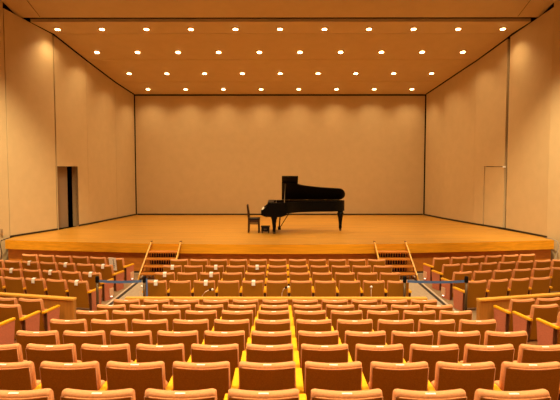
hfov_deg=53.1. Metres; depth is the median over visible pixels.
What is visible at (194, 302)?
seat
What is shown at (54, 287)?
seat
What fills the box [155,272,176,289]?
seat
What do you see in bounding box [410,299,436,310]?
seat
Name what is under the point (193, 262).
seat
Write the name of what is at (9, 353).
seat
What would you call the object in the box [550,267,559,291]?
seat
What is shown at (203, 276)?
seat
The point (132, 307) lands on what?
seat
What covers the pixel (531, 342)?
floor
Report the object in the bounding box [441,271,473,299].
seat
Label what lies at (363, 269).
seat
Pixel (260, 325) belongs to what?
seat
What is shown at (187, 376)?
seat
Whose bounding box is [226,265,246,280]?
seat
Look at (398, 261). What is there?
stairs
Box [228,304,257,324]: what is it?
seat
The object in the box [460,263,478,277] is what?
seat
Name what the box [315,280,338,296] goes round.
seat
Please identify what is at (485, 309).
wall
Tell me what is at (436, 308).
seat
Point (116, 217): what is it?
baseboard
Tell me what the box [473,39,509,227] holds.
wall
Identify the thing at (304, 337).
seat
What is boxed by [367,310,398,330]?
seat
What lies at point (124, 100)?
wall
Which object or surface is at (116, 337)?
seat
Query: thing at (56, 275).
seat
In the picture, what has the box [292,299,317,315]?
seat
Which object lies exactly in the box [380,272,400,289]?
seat
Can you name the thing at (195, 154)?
wall
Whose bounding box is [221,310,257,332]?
seat
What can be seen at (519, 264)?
seat
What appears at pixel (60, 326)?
seat
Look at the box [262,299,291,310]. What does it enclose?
seat
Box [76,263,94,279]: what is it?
seat
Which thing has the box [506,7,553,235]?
wall
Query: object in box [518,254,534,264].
seat
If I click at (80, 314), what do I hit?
seat
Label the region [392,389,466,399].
seat
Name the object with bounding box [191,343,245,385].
seat
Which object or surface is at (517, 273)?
seat
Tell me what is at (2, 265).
seat
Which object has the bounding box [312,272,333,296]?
seat
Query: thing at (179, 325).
seat
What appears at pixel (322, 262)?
seat
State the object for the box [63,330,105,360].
seat
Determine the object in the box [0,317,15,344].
seat
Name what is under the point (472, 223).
baseboard
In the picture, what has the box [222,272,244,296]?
seat
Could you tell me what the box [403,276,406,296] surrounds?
post
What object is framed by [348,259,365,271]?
seat
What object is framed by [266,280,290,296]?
seat
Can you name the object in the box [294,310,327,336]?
seat
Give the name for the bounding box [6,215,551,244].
floor
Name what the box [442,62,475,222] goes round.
wall
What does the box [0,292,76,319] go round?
wall
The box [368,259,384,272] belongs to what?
seat
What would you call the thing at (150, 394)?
seat
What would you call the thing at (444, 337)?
seat
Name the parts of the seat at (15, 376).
panel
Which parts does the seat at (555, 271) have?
backrest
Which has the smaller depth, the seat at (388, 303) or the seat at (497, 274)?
the seat at (388, 303)
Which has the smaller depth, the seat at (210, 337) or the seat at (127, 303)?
the seat at (210, 337)
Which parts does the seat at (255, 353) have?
backrest, panel, armrest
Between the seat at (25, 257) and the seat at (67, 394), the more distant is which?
the seat at (25, 257)
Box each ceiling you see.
[1,0,555,17]
[30,18,530,33]
[55,34,510,59]
[88,60,475,81]
[117,82,442,93]
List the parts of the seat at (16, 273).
panel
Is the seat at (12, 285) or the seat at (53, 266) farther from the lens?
the seat at (53, 266)
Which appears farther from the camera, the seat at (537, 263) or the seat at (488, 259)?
the seat at (488, 259)
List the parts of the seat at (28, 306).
panel, backrest, armrest, panel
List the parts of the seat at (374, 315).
backrest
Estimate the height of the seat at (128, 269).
0.704 m
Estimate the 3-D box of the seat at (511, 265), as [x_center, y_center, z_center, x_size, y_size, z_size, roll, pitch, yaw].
[5.871,1.930,14.754,0.525,0.704,0.542,-1,4,-13]
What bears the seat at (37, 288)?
on the floor at (417, 290)
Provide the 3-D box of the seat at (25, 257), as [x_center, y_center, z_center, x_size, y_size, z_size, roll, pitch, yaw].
[-7.008,1.855,15.955,0.525,0.704,0.542,1,4,13]
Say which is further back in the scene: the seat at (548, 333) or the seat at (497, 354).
the seat at (548, 333)
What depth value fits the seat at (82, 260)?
15.33 m
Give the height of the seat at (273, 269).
0.704 m
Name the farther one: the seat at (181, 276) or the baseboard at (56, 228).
the baseboard at (56, 228)
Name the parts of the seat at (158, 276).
backrest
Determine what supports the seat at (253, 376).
on the floor at (531, 342)
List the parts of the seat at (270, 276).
panel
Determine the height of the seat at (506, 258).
0.704 m
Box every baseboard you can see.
[10,228,57,237]
[90,217,117,223]
[134,271,422,272]
[137,214,422,214]
[442,217,504,229]
[505,228,546,237]
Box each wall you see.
[0,0,9,260]
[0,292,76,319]
[3,8,56,235]
[8,249,550,270]
[15,14,542,213]
[52,36,88,229]
[86,61,116,222]
[115,83,135,216]
[125,297,427,309]
[135,96,424,213]
[425,83,444,216]
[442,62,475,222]
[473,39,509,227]
[476,292,559,319]
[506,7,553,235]
[547,0,559,260]
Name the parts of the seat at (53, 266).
backrest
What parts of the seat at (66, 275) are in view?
backrest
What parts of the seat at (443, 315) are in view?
backrest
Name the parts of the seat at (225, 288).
backrest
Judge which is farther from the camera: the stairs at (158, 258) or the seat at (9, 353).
the stairs at (158, 258)
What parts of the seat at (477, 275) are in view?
backrest, panel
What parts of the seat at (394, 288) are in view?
backrest, panel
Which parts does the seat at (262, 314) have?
backrest, panel, armrest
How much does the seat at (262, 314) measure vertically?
0.704 m
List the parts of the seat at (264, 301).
backrest, panel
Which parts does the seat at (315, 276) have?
backrest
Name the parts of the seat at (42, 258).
panel, backrest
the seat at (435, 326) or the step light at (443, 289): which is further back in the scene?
the step light at (443, 289)
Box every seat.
[0,260,4,268]
[0,268,4,276]
[0,276,4,291]
[0,298,17,304]
[0,304,39,338]
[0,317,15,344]
[0,343,26,362]
[0,361,41,390]
[0,388,53,399]
[2,277,25,293]
[3,260,22,269]
[4,268,23,277]
[15,330,59,359]
[18,298,59,330]
[22,254,38,267]
[22,261,40,271]
[23,269,42,284]
[23,278,46,294]
[25,343,81,379]
[38,254,54,264]
[39,361,107,399]
[40,262,58,276]
[42,270,62,286]
[44,279,67,296]
[49,319,87,344]
[55,255,71,269]
[58,262,76,278]
[60,388,135,399]
[62,271,82,286]
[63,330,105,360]
[65,280,101,310]
[72,256,89,270]
[75,310,108,330]
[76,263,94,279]
[80,343,136,381]
[82,272,113,300]
[89,257,106,271]
[90,319,127,344]
[95,264,123,290]
[96,304,125,319]
[106,361,172,399]
[107,257,133,280]
[110,330,156,360]
[112,310,144,331]
[113,299,139,310]
[129,304,158,319]
[131,319,172,344]
[136,343,190,382]
[142,280,169,296]
[143,299,169,310]
[144,388,227,399]
[148,310,180,330]
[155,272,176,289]
[157,330,203,361]
[162,304,190,319]
[163,265,181,280]
[169,280,193,296]
[170,259,187,272]
[172,361,238,399]
[173,299,198,310]
[173,319,213,343]
[177,272,199,289]
[184,265,204,280]
[185,310,221,330]
[190,259,207,271]
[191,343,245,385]
[193,280,217,296]
[195,304,222,318]
[200,272,221,296]
[203,299,228,309]
[204,330,250,361]
[205,265,225,279]
[210,259,229,271]
[214,319,254,349]
[218,280,241,296]
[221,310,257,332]
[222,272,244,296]
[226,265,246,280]
[227,388,306,399]
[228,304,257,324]
[230,259,248,271]
[233,299,260,316]
[239,361,303,393]
[242,280,265,296]
[245,272,266,296]
[246,344,299,367]
[247,265,267,277]
[249,259,268,270]
[251,330,296,350]
[255,319,294,336]
[258,310,293,325]
[260,304,292,316]
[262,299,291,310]
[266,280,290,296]
[267,272,289,285]
[268,265,288,291]
[269,259,288,270]
[289,259,308,268]
[289,265,309,277]
[290,272,312,296]
[291,280,314,296]
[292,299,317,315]
[293,304,320,319]
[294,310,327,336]
[296,319,333,350]
[298,330,341,367]
[301,344,352,393]
[305,361,368,399]
[309,259,326,270]
[310,265,329,278]
[311,389,382,399]
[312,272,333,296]
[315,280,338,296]
[322,299,347,310]
[326,304,353,318]
[328,259,345,271]
[331,265,350,279]
[331,310,362,330]
[335,272,355,296]
[337,319,373,343]
[339,280,362,296]
[344,330,386,361]
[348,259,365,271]
[351,299,377,310]
[352,265,371,280]
[355,344,405,384]
[357,272,378,289]
[358,304,386,319]
[362,280,387,296]
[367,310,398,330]
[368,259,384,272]
[368,361,435,399]
[373,265,391,280]
[377,319,413,344]
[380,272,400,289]
[381,299,406,310]
[387,280,411,296]
[391,304,419,319]
[391,330,432,362]
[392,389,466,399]
[403,310,435,331]
[407,344,459,382]
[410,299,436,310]
[418,319,454,344]
[423,257,449,280]
[423,304,452,319]
[431,263,460,290]
[431,361,501,399]
[437,331,480,361]
[439,310,471,331]
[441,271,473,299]
[450,256,467,270]
[453,280,488,310]
[458,319,496,344]
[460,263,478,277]
[460,344,514,380]
[468,256,484,266]
[472,270,493,287]
[474,389,550,399]
[478,262,497,275]
[484,331,527,360]
[485,255,501,267]
[486,279,510,296]
[492,269,512,285]
[493,298,534,331]
[494,361,559,399]
[497,261,515,276]
[502,254,518,267]
[508,278,531,295]
[511,268,531,283]
[512,304,558,341]
[513,344,559,362]
[515,260,533,271]
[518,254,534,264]
[529,277,552,293]
[531,267,551,277]
[533,260,550,270]
[535,297,559,312]
[536,312,559,344]
[550,259,559,267]
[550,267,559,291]
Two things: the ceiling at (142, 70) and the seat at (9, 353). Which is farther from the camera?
the ceiling at (142, 70)
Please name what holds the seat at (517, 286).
on the floor at (417, 290)
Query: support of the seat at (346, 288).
on the floor at (417, 290)
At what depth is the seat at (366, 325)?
7.25 m
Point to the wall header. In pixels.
(4, 5)
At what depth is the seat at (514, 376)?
4.49 m
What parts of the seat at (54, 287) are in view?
panel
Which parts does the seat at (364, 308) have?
backrest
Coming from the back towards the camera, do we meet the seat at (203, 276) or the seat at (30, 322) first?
the seat at (203, 276)
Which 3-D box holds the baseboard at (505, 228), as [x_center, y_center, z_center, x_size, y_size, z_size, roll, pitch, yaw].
[8.197,1.092,18.763,0.020,0.060,2.308,-1,4,-10]
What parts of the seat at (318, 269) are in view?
backrest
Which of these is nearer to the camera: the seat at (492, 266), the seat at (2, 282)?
the seat at (2, 282)
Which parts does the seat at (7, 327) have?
armrest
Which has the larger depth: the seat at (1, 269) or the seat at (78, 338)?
the seat at (1, 269)
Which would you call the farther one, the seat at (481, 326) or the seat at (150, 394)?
the seat at (481, 326)
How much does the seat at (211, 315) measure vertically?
0.704 m
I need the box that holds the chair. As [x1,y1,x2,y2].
[247,204,259,232]
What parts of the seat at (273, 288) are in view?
backrest, panel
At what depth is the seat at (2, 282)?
12.59 m
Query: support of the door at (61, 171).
in the wall at (69, 69)
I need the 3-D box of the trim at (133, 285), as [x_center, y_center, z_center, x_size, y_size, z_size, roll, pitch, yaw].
[-3.879,2.343,13.585,0.070,0.008,5.600,0,4,0]
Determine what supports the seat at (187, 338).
on the floor at (531, 342)
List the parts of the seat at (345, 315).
backrest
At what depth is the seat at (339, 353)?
5.41 m
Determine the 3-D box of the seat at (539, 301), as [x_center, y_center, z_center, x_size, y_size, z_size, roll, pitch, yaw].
[4.978,2.146,10.618,0.525,0.704,0.542,-1,4,-9]
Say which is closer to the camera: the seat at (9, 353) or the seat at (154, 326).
the seat at (9, 353)
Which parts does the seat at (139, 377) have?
panel, backrest, armrest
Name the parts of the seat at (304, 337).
backrest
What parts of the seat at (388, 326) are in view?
backrest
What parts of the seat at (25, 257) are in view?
panel, backrest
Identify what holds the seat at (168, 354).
on the floor at (531, 342)
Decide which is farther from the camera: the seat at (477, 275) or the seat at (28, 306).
the seat at (477, 275)
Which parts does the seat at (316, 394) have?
panel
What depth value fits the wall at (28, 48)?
18.41 m
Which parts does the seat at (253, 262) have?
panel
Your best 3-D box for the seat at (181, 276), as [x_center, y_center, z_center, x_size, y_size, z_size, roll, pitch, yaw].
[-2.129,2.021,13.297,0.525,0.704,0.542,0,4,0]
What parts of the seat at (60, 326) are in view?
backrest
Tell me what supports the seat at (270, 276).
on the floor at (417, 290)
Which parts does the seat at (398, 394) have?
panel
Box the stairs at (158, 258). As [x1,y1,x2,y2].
[138,241,181,279]
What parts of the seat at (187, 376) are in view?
panel, backrest, armrest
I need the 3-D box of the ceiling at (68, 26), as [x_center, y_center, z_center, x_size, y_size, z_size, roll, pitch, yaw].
[0.011,-5.824,18.787,16.326,0.245,1.028,0,4,0]
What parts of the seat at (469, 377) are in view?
backrest, panel, armrest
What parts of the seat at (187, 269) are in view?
backrest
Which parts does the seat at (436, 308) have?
backrest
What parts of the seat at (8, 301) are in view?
panel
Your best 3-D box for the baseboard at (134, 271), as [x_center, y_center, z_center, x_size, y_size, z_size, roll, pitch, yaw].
[-0.024,2.119,16.843,16.770,0.050,0.986,0,4,0]
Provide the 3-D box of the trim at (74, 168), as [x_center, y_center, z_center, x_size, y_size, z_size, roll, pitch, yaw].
[-7.802,-0.130,20.355,0.240,2.300,1.240,1,4,15]
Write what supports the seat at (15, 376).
on the floor at (531, 342)
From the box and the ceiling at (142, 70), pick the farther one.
the ceiling at (142, 70)
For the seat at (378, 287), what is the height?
0.704 m
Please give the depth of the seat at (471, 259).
15.36 m
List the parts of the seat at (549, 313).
panel, armrest, backrest, panel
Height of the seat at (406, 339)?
0.704 m
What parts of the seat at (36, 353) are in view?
panel, backrest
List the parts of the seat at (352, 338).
backrest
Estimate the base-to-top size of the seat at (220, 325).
0.704 m
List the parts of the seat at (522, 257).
backrest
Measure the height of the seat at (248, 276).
0.704 m
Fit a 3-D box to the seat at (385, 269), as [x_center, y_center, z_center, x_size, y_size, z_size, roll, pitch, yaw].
[2.598,1.964,14.201,0.525,0.704,0.542,0,4,0]
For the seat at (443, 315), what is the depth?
8.16 m
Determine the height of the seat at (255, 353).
0.704 m
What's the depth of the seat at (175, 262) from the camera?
14.87 m
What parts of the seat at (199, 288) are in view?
backrest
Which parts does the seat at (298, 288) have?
panel, backrest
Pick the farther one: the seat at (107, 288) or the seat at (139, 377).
the seat at (107, 288)
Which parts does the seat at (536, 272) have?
panel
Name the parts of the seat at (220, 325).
backrest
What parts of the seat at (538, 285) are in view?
panel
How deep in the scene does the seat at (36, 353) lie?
5.42 m
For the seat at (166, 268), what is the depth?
13.95 m
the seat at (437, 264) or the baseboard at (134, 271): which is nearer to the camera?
the seat at (437, 264)
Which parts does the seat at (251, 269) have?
panel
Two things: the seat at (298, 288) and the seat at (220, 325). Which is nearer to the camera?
the seat at (220, 325)
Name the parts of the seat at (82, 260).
backrest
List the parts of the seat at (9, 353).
panel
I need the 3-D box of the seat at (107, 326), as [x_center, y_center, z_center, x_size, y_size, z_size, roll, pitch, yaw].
[-2.192,1.886,7.528,0.525,0.704,0.542,0,4,0]
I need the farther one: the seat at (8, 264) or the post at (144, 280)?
the seat at (8, 264)
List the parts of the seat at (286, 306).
panel, backrest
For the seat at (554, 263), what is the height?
0.704 m
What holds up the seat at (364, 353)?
on the floor at (531, 342)
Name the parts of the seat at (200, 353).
backrest, armrest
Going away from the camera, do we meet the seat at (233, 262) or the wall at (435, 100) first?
the seat at (233, 262)
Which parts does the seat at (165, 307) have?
backrest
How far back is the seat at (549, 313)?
9.42 m
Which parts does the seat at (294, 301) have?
backrest, panel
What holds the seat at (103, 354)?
on the floor at (531, 342)
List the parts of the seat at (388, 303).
backrest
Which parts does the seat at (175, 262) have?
backrest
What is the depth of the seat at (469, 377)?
4.50 m
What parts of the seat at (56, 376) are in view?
panel, backrest, armrest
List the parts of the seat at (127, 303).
panel, backrest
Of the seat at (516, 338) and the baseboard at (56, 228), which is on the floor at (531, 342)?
the seat at (516, 338)
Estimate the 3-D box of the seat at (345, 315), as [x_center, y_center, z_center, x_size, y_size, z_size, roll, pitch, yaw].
[1.009,1.951,8.438,0.525,0.704,0.542,0,4,0]
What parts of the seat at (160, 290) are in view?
panel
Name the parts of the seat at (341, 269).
backrest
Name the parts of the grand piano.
leg, lid, leg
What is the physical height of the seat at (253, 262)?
0.704 m
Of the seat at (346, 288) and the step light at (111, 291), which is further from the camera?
the step light at (111, 291)
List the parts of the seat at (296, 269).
panel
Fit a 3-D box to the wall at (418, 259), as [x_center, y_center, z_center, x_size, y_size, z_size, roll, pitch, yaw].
[-0.024,1.826,16.878,16.770,0.630,1.062,0,4,0]
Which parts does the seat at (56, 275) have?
backrest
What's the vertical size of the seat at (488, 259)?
0.704 m
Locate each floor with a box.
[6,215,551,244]
[11,214,544,237]
[14,331,537,344]
[76,273,558,319]
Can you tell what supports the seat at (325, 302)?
on the floor at (531, 342)
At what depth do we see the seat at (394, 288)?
12.12 m
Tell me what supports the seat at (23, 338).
on the floor at (531, 342)
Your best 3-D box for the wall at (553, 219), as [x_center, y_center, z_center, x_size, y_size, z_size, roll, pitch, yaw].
[9.966,-3.803,6.589,1.436,13.250,21.666,0,4,-4]
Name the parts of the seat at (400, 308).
backrest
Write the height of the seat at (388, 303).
0.704 m
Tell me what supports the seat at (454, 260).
on the floor at (417, 290)
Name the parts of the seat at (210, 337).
backrest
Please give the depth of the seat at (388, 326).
7.25 m
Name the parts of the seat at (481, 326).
backrest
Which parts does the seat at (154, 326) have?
backrest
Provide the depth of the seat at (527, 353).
5.41 m
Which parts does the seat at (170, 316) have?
backrest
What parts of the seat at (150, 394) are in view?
panel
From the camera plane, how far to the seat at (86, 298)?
12.17 m
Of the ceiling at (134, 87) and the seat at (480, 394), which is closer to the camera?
the seat at (480, 394)
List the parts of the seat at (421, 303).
backrest, panel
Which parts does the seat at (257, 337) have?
backrest, panel, armrest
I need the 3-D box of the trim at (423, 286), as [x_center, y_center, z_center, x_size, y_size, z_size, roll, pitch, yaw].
[3.761,2.345,13.561,0.070,0.008,5.600,0,4,0]
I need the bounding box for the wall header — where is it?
[3,3,553,13]
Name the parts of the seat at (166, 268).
backrest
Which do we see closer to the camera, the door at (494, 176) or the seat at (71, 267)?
the seat at (71, 267)
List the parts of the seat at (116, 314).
backrest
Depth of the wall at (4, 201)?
17.39 m
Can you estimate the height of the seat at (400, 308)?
0.704 m
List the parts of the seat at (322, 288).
backrest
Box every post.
[95,276,141,310]
[142,276,147,296]
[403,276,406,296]
[407,276,467,310]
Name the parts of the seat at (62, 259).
backrest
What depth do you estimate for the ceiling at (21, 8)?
17.55 m
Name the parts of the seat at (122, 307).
backrest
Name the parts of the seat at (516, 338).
backrest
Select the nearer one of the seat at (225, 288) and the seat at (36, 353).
the seat at (36, 353)
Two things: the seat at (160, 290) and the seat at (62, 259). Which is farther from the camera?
the seat at (62, 259)
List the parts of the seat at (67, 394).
panel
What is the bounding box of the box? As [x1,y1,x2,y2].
[261,225,269,232]
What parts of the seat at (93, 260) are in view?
backrest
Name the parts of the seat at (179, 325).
backrest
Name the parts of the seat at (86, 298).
panel, backrest, panel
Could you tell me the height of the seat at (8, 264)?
0.704 m
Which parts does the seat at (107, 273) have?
panel, backrest, panel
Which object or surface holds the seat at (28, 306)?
on the floor at (531, 342)
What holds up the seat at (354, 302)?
on the floor at (531, 342)
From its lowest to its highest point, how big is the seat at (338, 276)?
0.704 m
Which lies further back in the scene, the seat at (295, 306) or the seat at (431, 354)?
the seat at (295, 306)
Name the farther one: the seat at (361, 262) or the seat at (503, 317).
the seat at (361, 262)
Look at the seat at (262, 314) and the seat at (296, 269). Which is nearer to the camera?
the seat at (262, 314)
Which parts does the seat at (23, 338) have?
backrest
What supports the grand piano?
on the floor at (159, 229)
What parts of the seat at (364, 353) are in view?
backrest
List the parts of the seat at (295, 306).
backrest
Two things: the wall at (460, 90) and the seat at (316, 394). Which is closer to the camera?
the seat at (316, 394)
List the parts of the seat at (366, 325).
backrest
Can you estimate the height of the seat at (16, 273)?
0.704 m
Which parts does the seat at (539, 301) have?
backrest, panel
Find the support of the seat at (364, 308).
on the floor at (531, 342)
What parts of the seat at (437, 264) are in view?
panel, backrest, panel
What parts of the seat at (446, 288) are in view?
panel, backrest, panel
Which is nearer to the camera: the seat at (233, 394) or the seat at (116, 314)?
the seat at (233, 394)
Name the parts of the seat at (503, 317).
panel, armrest, backrest, panel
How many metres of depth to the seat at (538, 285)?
12.49 m
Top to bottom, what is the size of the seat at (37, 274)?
0.704 m
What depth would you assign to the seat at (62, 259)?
15.45 m
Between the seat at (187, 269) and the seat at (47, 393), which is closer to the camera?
the seat at (47, 393)
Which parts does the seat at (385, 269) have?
backrest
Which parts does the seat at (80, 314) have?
backrest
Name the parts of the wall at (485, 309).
post, rail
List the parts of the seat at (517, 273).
backrest, panel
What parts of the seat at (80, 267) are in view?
backrest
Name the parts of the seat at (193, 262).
backrest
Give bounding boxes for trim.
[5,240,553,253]
[72,166,78,225]
[106,275,144,304]
[109,275,145,304]
[411,275,445,304]
[413,275,455,310]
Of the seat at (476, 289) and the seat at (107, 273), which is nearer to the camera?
the seat at (476, 289)
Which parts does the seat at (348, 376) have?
backrest, armrest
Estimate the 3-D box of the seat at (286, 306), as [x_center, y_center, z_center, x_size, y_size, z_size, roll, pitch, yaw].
[-0.054,2.038,9.362,0.525,0.704,0.542,0,4,0]
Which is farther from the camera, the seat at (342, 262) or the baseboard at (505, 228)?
the baseboard at (505, 228)
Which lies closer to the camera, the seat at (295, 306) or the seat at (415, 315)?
the seat at (415, 315)
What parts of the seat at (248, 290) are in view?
backrest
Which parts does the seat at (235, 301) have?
backrest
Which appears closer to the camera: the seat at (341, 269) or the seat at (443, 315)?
the seat at (443, 315)
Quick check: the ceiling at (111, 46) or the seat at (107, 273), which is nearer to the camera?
the seat at (107, 273)
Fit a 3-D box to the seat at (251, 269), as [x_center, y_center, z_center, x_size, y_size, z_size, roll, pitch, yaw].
[-0.552,1.964,14.211,0.525,0.704,0.542,0,4,0]
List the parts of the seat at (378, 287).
panel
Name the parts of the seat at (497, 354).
backrest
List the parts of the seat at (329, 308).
backrest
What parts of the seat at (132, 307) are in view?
backrest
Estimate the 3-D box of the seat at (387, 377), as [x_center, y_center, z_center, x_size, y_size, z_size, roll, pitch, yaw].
[0.998,1.643,4.759,0.525,0.704,0.542,0,4,0]
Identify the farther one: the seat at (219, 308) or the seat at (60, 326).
the seat at (219, 308)
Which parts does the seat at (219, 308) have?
backrest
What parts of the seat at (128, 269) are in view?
backrest, panel, panel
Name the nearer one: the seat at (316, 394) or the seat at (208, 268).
the seat at (316, 394)
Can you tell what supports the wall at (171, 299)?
on the floor at (417, 290)
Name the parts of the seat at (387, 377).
backrest, panel, armrest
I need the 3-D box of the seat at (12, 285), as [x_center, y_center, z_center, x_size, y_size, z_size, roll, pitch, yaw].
[-5.918,2.055,12.743,0.525,0.704,0.542,1,4,13]
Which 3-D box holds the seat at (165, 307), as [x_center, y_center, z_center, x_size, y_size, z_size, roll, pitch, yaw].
[-1.653,2.038,9.366,0.525,0.704,0.542,0,4,0]
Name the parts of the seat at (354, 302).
backrest, panel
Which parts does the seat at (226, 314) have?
backrest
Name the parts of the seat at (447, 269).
panel, backrest, panel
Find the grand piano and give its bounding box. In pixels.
[261,176,344,233]
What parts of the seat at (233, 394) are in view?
panel, armrest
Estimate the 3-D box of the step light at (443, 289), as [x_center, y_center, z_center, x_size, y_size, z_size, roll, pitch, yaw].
[3.922,2.199,13.448,0.061,0.207,0.169,0,4,0]
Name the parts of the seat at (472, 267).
backrest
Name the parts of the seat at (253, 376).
backrest, panel, armrest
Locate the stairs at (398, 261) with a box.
[373,241,418,279]
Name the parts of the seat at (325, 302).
backrest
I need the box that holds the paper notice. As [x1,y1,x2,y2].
[109,258,116,269]
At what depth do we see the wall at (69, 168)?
26.87 m
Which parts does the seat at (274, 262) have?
panel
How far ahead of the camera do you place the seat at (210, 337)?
6.33 m
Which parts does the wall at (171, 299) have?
panel, rail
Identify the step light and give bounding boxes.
[109,288,113,296]
[441,287,445,295]
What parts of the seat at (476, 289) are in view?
panel, armrest, panel, backrest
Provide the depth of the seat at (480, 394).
3.56 m
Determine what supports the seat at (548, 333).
on the floor at (531, 342)
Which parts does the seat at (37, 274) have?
backrest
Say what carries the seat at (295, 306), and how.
on the floor at (531, 342)
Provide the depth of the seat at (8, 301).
10.36 m
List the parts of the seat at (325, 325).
backrest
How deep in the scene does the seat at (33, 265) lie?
14.54 m
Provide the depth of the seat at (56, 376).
4.50 m
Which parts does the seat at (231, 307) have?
backrest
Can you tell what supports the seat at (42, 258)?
on the floor at (417, 290)
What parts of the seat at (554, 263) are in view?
panel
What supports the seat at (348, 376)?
on the floor at (531, 342)
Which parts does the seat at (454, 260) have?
backrest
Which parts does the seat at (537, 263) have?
panel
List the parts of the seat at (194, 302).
backrest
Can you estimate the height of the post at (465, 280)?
0.818 m
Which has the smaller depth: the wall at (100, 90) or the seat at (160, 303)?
the seat at (160, 303)
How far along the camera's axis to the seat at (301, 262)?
14.86 m
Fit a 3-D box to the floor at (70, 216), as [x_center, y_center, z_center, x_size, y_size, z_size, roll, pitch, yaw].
[-0.032,1.002,22.607,20.600,0.100,9.300,0,4,0]
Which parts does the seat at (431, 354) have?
backrest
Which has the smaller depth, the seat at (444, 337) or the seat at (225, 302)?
the seat at (444, 337)
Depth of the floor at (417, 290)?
14.04 m
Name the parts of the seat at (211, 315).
backrest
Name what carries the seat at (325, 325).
on the floor at (531, 342)
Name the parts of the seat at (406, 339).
backrest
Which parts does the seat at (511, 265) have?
backrest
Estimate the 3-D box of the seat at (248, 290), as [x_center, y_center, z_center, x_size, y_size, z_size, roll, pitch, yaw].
[-0.557,2.078,12.374,0.525,0.704,0.542,0,4,0]
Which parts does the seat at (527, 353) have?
panel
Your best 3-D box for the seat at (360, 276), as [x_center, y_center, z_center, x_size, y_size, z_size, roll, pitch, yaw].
[2.071,2.021,13.285,0.525,0.704,0.542,0,4,0]
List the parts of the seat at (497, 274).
backrest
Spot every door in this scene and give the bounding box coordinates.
[57,167,67,227]
[484,166,505,226]
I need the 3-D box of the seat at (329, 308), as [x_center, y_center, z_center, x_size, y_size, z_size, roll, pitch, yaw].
[1.012,2.038,9.358,0.525,0.704,0.542,0,4,0]
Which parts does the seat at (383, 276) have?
backrest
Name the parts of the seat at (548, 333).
panel, armrest, backrest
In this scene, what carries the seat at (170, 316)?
on the floor at (531, 342)
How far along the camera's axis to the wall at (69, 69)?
20.46 m
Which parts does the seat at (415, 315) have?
backrest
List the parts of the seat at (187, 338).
backrest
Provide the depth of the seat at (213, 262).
14.86 m
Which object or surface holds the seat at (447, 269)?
on the floor at (417, 290)
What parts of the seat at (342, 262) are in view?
backrest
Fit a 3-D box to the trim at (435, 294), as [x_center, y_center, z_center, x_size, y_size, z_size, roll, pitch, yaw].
[3.831,2.343,13.561,0.050,0.012,5.600,0,4,0]
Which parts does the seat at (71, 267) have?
backrest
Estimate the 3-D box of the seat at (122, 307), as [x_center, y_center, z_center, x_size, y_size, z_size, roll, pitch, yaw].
[-2.753,2.038,9.370,0.592,0.704,0.542,0,4,0]
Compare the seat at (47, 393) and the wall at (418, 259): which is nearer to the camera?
the seat at (47, 393)
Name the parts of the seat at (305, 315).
backrest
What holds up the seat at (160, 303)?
on the floor at (531, 342)
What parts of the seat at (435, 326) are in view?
backrest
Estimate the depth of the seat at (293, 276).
13.02 m
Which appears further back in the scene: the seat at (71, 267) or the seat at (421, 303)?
the seat at (71, 267)
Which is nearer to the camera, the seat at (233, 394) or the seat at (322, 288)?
the seat at (233, 394)
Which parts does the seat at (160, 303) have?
panel, backrest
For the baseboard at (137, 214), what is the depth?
25.70 m
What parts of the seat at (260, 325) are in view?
backrest, panel, armrest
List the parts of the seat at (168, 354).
backrest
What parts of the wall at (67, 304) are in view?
rail, post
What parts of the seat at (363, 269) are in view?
backrest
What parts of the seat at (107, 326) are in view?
backrest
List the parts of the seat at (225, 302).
panel, backrest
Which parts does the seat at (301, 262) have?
panel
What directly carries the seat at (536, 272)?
on the floor at (417, 290)
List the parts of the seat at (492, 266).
backrest, panel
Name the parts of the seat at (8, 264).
panel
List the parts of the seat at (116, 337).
backrest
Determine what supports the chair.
on the floor at (159, 229)
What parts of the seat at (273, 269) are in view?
panel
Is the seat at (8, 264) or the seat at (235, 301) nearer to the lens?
the seat at (235, 301)
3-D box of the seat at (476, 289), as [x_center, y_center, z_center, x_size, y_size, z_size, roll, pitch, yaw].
[4.218,2.078,12.378,0.592,0.704,0.542,-1,4,-13]
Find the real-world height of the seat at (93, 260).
0.704 m
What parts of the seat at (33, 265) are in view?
panel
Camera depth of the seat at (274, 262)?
14.86 m
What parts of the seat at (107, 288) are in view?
panel, backrest, panel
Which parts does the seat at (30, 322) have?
panel, backrest, armrest, panel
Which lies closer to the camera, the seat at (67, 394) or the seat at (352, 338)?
the seat at (67, 394)
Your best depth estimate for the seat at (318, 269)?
13.94 m
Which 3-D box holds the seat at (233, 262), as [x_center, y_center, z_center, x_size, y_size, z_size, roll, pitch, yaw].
[-1.074,1.906,15.131,0.525,0.704,0.542,0,4,0]
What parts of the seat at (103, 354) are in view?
panel, backrest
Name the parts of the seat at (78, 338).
backrest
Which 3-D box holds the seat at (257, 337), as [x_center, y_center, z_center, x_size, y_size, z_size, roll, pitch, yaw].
[-0.063,1.822,6.603,0.525,0.704,0.542,0,4,0]
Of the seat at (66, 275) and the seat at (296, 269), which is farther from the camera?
the seat at (296, 269)
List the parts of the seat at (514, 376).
backrest, panel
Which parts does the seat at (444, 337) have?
backrest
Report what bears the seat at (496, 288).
on the floor at (417, 290)
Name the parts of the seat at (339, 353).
backrest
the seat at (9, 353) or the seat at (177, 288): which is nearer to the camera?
the seat at (9, 353)
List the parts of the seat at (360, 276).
backrest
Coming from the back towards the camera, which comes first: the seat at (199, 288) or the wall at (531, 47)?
the wall at (531, 47)
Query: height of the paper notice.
0.354 m
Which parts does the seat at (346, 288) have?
backrest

